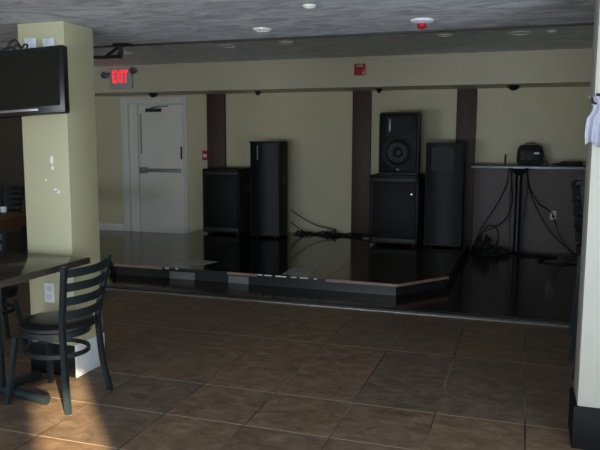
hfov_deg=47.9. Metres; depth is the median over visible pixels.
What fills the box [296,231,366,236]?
cable
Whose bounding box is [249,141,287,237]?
tower speaker
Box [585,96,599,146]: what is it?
hanging cloth
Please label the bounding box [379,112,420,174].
loudspeaker
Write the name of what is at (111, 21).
ceiling
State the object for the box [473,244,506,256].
cable tangle
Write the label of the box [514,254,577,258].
cable
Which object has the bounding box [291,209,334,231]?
cable
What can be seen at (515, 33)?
recessed light
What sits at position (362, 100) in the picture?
wooden post
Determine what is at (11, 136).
wall
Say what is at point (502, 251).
cable tangle
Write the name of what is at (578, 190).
stool
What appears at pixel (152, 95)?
dome fixture
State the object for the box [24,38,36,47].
wall outlet
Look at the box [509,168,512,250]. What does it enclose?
cable
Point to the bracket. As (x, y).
(120, 46)
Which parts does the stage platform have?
deck panel, deck panel, deck panel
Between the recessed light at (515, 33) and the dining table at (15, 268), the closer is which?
the dining table at (15, 268)
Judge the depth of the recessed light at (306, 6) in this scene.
3.56 m
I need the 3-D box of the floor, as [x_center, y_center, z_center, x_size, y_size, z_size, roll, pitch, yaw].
[-2.111,1.071,3.837,9.500,0.124,13.670,2,7,18]
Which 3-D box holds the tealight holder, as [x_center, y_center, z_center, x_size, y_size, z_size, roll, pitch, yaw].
[-3.185,-0.167,7.251,0.072,0.060,0.072,2,7,18]
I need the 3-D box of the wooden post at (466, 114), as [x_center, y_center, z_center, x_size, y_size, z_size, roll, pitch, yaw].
[2.292,-0.760,9.397,0.265,2.234,0.069,2,7,18]
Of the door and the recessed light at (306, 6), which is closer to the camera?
the recessed light at (306, 6)
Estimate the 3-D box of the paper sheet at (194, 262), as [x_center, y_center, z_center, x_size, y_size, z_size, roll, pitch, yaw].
[-1.157,0.423,7.626,0.362,0.002,0.280,3,8,24]
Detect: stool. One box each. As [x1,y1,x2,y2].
[568,178,582,349]
[568,182,584,378]
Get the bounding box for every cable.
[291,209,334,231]
[293,231,369,237]
[296,230,369,235]
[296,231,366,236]
[473,168,512,248]
[476,168,508,238]
[478,225,498,249]
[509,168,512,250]
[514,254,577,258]
[519,168,527,251]
[525,168,576,255]
[528,177,553,214]
[553,218,573,255]
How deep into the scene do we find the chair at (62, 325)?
3.82 m
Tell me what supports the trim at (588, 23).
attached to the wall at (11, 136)
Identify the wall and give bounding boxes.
[0,117,25,232]
[95,86,589,234]
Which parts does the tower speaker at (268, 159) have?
rail, rail, handle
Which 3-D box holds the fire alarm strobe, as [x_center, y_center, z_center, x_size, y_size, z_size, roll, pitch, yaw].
[0.798,-2.075,9.000,0.150,0.150,0.052,2,7,18]
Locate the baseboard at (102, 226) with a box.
[99,223,123,230]
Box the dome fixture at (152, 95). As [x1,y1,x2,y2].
[148,93,157,97]
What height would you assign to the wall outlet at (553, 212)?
0.120 m
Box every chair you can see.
[0,230,29,351]
[1,185,24,241]
[4,254,113,414]
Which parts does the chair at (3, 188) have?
leg, backrest, leg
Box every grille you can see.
[205,175,236,227]
[251,143,278,234]
[372,182,415,238]
[432,148,452,169]
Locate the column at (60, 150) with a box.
[17,21,104,377]
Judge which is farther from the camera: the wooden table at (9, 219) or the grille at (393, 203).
the grille at (393, 203)
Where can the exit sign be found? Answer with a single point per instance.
(120, 78)
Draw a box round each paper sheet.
[170,271,194,279]
[179,260,215,264]
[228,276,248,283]
[283,268,317,274]
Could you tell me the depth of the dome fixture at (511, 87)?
8.68 m
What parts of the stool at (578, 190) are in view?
backrest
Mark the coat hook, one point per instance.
(597, 94)
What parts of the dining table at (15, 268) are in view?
post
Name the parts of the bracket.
arm, post, plate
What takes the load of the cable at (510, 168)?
hanging from the table at (519, 171)
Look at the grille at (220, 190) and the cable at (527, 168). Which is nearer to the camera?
the cable at (527, 168)
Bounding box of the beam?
[94,53,591,96]
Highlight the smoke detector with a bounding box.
[410,18,433,28]
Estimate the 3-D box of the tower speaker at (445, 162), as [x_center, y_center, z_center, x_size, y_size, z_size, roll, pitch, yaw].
[1.923,-0.405,8.913,0.484,1.355,0.596,2,7,18]
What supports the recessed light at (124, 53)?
in the ceiling at (566, 37)
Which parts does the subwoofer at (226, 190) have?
handle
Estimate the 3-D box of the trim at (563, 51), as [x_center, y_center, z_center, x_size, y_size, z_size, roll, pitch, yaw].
[-0.175,-2.259,9.322,9.500,0.050,0.012,2,7,18]
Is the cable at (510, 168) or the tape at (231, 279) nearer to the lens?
the tape at (231, 279)
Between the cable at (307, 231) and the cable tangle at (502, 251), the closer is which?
the cable tangle at (502, 251)
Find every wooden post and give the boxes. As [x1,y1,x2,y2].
[206,94,225,167]
[351,91,371,234]
[456,88,476,248]
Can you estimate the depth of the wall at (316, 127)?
10.03 m
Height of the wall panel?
1.165 m
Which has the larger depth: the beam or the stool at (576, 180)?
the beam
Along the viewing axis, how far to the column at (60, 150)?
4.26 m
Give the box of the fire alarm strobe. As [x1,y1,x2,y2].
[354,63,365,74]
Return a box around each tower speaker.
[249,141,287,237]
[423,143,465,247]
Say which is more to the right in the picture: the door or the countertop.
the countertop
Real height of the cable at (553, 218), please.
0.494 m
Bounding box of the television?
[0,45,69,117]
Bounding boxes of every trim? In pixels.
[93,22,593,47]
[94,48,591,69]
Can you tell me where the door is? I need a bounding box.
[120,96,188,233]
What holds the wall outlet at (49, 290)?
attached to the column at (60, 150)
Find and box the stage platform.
[109,229,469,295]
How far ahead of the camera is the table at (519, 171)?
8.85 m
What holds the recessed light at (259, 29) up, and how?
in the ceiling at (111, 21)
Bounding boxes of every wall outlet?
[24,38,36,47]
[42,38,54,46]
[44,283,54,302]
[550,211,555,219]
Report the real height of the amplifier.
0.286 m
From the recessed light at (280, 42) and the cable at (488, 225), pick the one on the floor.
the cable at (488, 225)
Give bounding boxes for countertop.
[471,163,585,166]
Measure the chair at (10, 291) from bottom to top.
0.839 m
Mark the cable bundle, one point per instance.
(8, 47)
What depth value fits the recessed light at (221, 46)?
8.01 m
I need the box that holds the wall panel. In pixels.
[472,168,585,253]
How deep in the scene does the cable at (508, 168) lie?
9.08 m
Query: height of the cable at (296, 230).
0.051 m
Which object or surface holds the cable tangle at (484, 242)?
on the floor
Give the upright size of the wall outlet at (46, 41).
0.085 m
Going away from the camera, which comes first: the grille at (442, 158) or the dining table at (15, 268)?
the dining table at (15, 268)
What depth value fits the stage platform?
7.74 m
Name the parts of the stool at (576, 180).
backrest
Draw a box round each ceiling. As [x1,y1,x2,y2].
[0,0,594,49]
[93,25,593,66]
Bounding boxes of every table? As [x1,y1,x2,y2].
[0,211,27,252]
[0,251,89,404]
[471,161,585,256]
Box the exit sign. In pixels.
[101,67,136,88]
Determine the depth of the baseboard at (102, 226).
11.32 m
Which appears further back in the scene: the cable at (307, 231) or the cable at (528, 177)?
the cable at (307, 231)
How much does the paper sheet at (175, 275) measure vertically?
0.077 m
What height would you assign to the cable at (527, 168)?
1.110 m
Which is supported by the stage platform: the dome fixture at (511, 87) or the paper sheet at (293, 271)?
the paper sheet at (293, 271)
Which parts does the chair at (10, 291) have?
leg, seat, leg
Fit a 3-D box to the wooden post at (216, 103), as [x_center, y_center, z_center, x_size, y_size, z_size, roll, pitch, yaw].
[-1.301,-0.916,10.570,0.300,2.234,0.069,2,7,18]
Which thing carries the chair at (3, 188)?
on the floor
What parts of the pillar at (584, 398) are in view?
board, board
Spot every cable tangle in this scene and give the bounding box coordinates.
[323,229,344,234]
[469,234,492,254]
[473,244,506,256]
[491,249,513,255]
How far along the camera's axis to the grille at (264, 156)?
9.50 m
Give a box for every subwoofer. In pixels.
[202,167,250,234]
[370,173,424,246]
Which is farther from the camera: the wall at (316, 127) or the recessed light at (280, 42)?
the wall at (316, 127)
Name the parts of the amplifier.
panel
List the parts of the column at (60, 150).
board, board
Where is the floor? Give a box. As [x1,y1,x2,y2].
[0,230,583,449]
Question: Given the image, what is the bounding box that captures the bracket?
[94,43,132,58]
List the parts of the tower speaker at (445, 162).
rail, horn frame, rail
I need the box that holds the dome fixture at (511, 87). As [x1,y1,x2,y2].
[507,85,520,90]
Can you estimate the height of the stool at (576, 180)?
1.240 m
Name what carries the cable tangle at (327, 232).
on the stage platform
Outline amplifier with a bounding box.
[517,143,543,164]
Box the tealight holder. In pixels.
[0,206,6,212]
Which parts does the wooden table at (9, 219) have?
leg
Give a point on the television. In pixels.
(33, 81)
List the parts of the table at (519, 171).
post, plate, cable coil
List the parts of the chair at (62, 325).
leg, leg, seat, leg, backrest, leg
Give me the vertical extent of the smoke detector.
0.052 m
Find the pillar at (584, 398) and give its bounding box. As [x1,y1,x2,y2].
[568,0,599,449]
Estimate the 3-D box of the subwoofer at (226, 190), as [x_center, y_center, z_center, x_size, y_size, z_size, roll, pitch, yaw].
[-1.060,-0.370,10.146,0.593,0.965,0.624,2,7,18]
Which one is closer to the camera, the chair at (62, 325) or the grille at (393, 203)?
the chair at (62, 325)
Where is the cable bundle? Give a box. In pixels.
[0,39,27,51]
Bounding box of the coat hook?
[590,93,599,104]
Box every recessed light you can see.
[116,51,133,54]
[219,45,236,47]
[252,27,271,31]
[278,41,293,43]
[302,4,315,8]
[437,34,452,36]
[507,31,532,35]
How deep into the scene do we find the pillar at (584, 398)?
3.28 m
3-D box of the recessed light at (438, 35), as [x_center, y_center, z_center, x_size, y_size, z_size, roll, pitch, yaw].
[1.533,-2.004,7.138,0.170,0.012,0.170,2,7,18]
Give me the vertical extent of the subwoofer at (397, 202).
0.935 m
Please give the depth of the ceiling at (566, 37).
8.07 m

